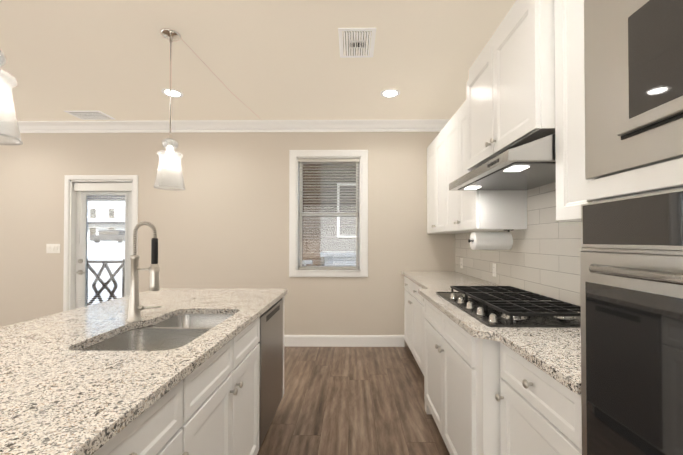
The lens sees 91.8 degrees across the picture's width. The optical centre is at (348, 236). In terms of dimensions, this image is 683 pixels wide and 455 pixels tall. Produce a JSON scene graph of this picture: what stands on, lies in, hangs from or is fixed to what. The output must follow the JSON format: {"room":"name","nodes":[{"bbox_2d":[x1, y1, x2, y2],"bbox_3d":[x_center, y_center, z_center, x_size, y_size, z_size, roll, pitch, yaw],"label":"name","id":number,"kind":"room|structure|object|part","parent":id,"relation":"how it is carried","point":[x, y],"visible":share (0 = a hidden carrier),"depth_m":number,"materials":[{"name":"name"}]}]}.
{"room":"kitchen","nodes":[
{"label":"kitchen","id":0,"kind":"room"},
{"bbox_2d":[87,164,355,265],"bbox_3d":[-17.182,-3.514,32.229,49.600,11.390,54.700,0,-1,1],"label":"building","id":1,"kind":"structure","parent":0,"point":[343,231],"depth_m":6.77,"materials":[{"name":"white"}]},
{"bbox_2d":[0,132,454,345],"bbox_3d":[-2.435,-0.028,4.146,7.690,2.740,0.140,0,-1,1],"label":"wall","id":2,"kind":"structure","parent":0,"point":[221,221],"depth_m":4.07,"materials":[{"name":"beige paint"}]},
{"bbox_2d":[46,244,59,252],"bbox_3d":[-3.641,0.151,4.078,0.170,0.116,0.017,0,-1,1],"label":"light switch","id":3,"kind":"object","parent":2,"relation":"attached to","point":[52,248],"visible":1,"depth_m":4.08,"materials":[{"name":"white plastic"}]},
{"bbox_2d":[63,175,137,311],"bbox_3d":[-3.048,0.296,4.139,0.909,2.093,0.158,0,-1,1],"label":"door","id":4,"kind":"structure","parent":2,"relation":"in","point":[79,190],"depth_m":4.13,"materials":[{"name":"white wood"}]},
{"bbox_2d":[0,119,449,346],"bbox_3d":[-2.437,-0.029,4.032,7.489,2.740,0.088,0,-1,1],"label":"trim","id":5,"kind":"structure","parent":2,"relation":"attached to","point":[209,126],"depth_m":4.02,"materials":[{"name":"white wood"}]},
{"bbox_2d":[289,150,367,276],"bbox_3d":[-0.243,-0.278,4.104,0.961,1.556,0.158,0,-1,1],"label":"window","id":6,"kind":"structure","parent":2,"relation":"in","point":[298,159],"depth_m":4.07,"materials":[{"name":"white"}]},
{"bbox_2d":[0,0,515,120],"bbox_3d":[-2.482,-1.491,-0.232,7.690,0.080,8.850,0,-1,1],"label":"ceiling","id":7,"kind":"structure","parent":0,"point":[271,59],"depth_m":2.64,"materials":[{"name":"beige paint"}]},
{"bbox_2d":[0,50,22,145],"bbox_3d":[-1.357,-0.900,1.244,0.200,1.066,0.200,0,-1,1],"label":"pendant light","id":8,"kind":"object","parent":7,"relation":"hanging from","point":[13,127],"visible":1,"depth_m":1.26,"materials":[{"name":"white glass"}]},
{"bbox_2d":[64,111,114,119],"bbox_3d":[-2.984,-1.394,3.827,0.398,0.014,0.258,0,-1,1],"label":"air vent","id":9,"kind":"object","parent":7,"relation":"in","point":[84,115],"depth_m":3.81,"materials":[{"name":"white metal"}]},
{"bbox_2d":[161,88,182,97],"bbox_3d":[-1.730,-1.404,3.254,0.179,0.009,0.179,1,-1,-44],"label":"recessed light","id":10,"kind":"object","parent":7,"relation":"in","point":[174,93],"depth_m":3.25,"materials":[{"name":"white"}]},
{"bbox_2d":[154,28,254,190],"bbox_3d":[-1.196,-0.867,3.102,0.291,1.086,1.760,0,-1,1],"label":"pendant light","id":11,"kind":"object","parent":7,"relation":"hanging from","point":[171,35],"visible":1,"depth_m":2.31,"materials":[{"name":"white glass"}]},
{"bbox_3d":[-1.250,-0.507,2.318,0.200,0.346,0.200,0,-1,1],"label":"lamp shade","id":12,"kind":"part","parent":11,"relation":"part of","materials":[{"name":"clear glass"}]},
{"bbox_2d":[338,28,375,57],"bbox_3d":[0.061,-1.411,2.435,0.258,0.014,0.358,0,-1,1],"label":"air vent","id":13,"kind":"object","parent":7,"relation":"in","point":[356,42],"depth_m":2.40,"materials":[{"name":"white metal"}]},
{"bbox_2d":[381,89,399,97],"bbox_3d":[0.410,-1.404,3.261,0.179,0.009,0.179,1,-1,-44],"label":"recessed light","id":14,"kind":"object","parent":7,"relation":"in","point":[388,93],"depth_m":3.26,"materials":[{"name":"white plastic"}]},
{"bbox_2d":[257,346,449,454],"bbox_3d":[-2.482,1.314,-0.266,7.690,0.050,8.850,0,-1,1],"label":"floor","id":15,"kind":"structure","parent":0,"point":[352,400],"depth_m":2.57,"materials":[{"name":"brown wood"}]},
{"bbox_2d":[84,293,286,454],"bbox_3d":[-0.867,0.860,0.797,0.774,0.883,3.538,0,-1,1],"label":"kitchen island","id":16,"kind":"object","parent":15,"relation":"on","point":[228,404],"depth_m":1.34,"materials":[{"name":"painted wood"},{"name":"granite"},{"name":"stainless steel"}]},
{"bbox_2d":[0,289,287,454],"bbox_3d":[-1.001,0.418,0.794,1.030,0.063,3.580,0,-1,1],"label":"island countertop","id":17,"kind":"structure","parent":16,"relation":"on","point":[70,379],"depth_m":1.06,"materials":[{"name":"beige stone"}]},
{"bbox_2d":[126,221,160,321],"bbox_3d":[-0.956,0.163,1.552,0.156,0.467,0.062,0,-1,1],"label":"faucet","id":18,"kind":"object","parent":17,"relation":"on","point":[134,313],"depth_m":1.54,"materials":[{"name":"silver metal"}]},
{"bbox_2d":[79,314,233,350],"bbox_3d":[-0.789,0.543,1.481,0.490,0.230,0.780,0,-1,1],"label":"sink","id":19,"kind":"object","parent":17,"relation":"in","point":[172,331],"depth_m":1.54,"materials":[{"name":"silver metal"}]},
{"bbox_2d":[404,283,420,368],"bbox_3d":[0.975,0.893,3.481,0.633,0.883,1.087,0,-1,1],"label":"base cabinet","id":20,"kind":"object","parent":15,"relation":"on","point":[412,301],"depth_m":3.38,"materials":[{"name":"white wood"}]},
{"bbox_2d":[421,299,496,454],"bbox_3d":[0.916,0.875,1.966,0.718,0.883,1.135,0,-1,1],"label":"base cabinet","id":21,"kind":"object","parent":15,"relation":"on","point":[460,377],"depth_m":1.69,"materials":[{"name":"white wood"}]},
{"bbox_2d":[401,271,580,394],"bbox_3d":[0.908,0.423,2.453,0.743,0.032,3.156,0,-1,1],"label":"countertop","id":22,"kind":"structure","parent":21,"relation":"on","point":[548,359],"depth_m":1.28,"materials":[{"name":"beige stone"}]},
{"bbox_2d":[433,283,580,326],"bbox_3d":[0.879,0.371,1.888,0.533,0.059,0.915,0,-1,1],"label":"cooktop","id":23,"kind":"object","parent":22,"relation":"in","point":[492,304],"depth_m":1.69,"materials":[{"name":"black metal"}]},
{"bbox_2d":[497,359,581,454],"bbox_3d":[0.949,0.865,1.134,0.633,0.883,0.529,0,-1,1],"label":"base cabinet","id":24,"kind":"object","parent":15,"relation":"on","point":[499,366],"depth_m":1.14,"materials":[{"name":"white wood"}]},
{"bbox_2d":[580,0,682,454],"bbox_3d":[0.908,0.033,0.450,0.700,2.530,0.983,0,-1,1],"label":"tall cabinet","id":25,"kind":"object","parent":15,"relation":"on","point":[631,276],"visible":1,"depth_m":0.71,"materials":[{"name":"white"}]},
{"bbox_3d":[1.322,-0.082,-0.340,0.120,2.740,8.750,0,-1,1],"label":"wall","id":26,"kind":"structure","parent":0,"visible":0},
{"bbox_2d":[427,129,470,235],"bbox_3d":[1.113,-0.560,3.606,0.358,1.047,0.869,0,-1,1],"label":"upper cabinet","id":27,"kind":"object","parent":26,"relation":"attached to","point":[435,149],"depth_m":3.55,"materials":[{"name":"white wood"}]},
{"bbox_2d":[443,104,530,231],"bbox_3d":[1.104,-0.570,2.776,0.358,1.047,0.793,0,-1,1],"label":"upper cabinet","id":28,"kind":"object","parent":26,"relation":"attached to","point":[472,201],"depth_m":2.38,"materials":[{"name":"white wood"}]},
{"bbox_2d":[468,230,512,249],"bbox_3d":[1.071,0.027,2.497,0.332,0.152,0.136,0,-1,1],"label":"paper towel roll","id":29,"kind":"object","parent":28,"relation":"hanging from","point":[478,240],"depth_m":2.44,"materials":[{"name":"white paper"}]},
{"bbox_2d":[463,0,550,171],"bbox_3d":[1.057,-0.840,1.928,0.433,0.730,0.910,0,-1,1],"label":"upper cabinet","id":30,"kind":"object","parent":26,"relation":"attached to","point":[510,134],"depth_m":1.68,"materials":[{"name":"white wood"}]},
{"bbox_2d":[449,134,555,190],"bbox_3d":[0.994,-0.399,1.923,0.560,0.149,0.906,0,-1,1],"label":"hood","id":31,"kind":"object","parent":30,"relation":"attached to","point":[526,162],"depth_m":1.72,"materials":[{"name":"silver metal"}]},
{"bbox_2d":[455,182,586,305],"bbox_3d":[1.282,-0.066,2.455,0.017,0.945,3.160,0,-1,1],"label":"backsplash","id":32,"kind":"structure","parent":26,"relation":"attached to","point":[541,256],"depth_m":2.23,"materials":[{"name":"tile"}]},
{"bbox_2d":[547,0,591,221],"bbox_3d":[1.087,-0.615,1.178,0.358,1.098,0.584,0,-1,1],"label":"upper cabinet","id":33,"kind":"object","parent":26,"relation":"attached to","point":[566,138],"depth_m":1.39,"materials":[{"name":"white wood"}]},
{"label":"outside","id":34,"kind":"structure","parent":0,"visible":0},
{"bbox_2d":[86,243,124,305],"bbox_3d":[-9.606,1.576,39.212,100.000,1.580,69.850,0,-1,1],"label":"ground","id":35,"kind":"structure","parent":34,"point":[112,258],"depth_m":13.09,"materials":[{"name":"grey"}]},
{"bbox_2d":[89,230,124,242],"bbox_3d":[-28.596,0.058,40.249,4.600,1.500,1.820,0,-1,1],"label":"car","id":36,"kind":"object","parent":35,"relation":"on","point":[105,235],"depth_m":39.38,"materials":[{"name":"grey paint"}]}
]}

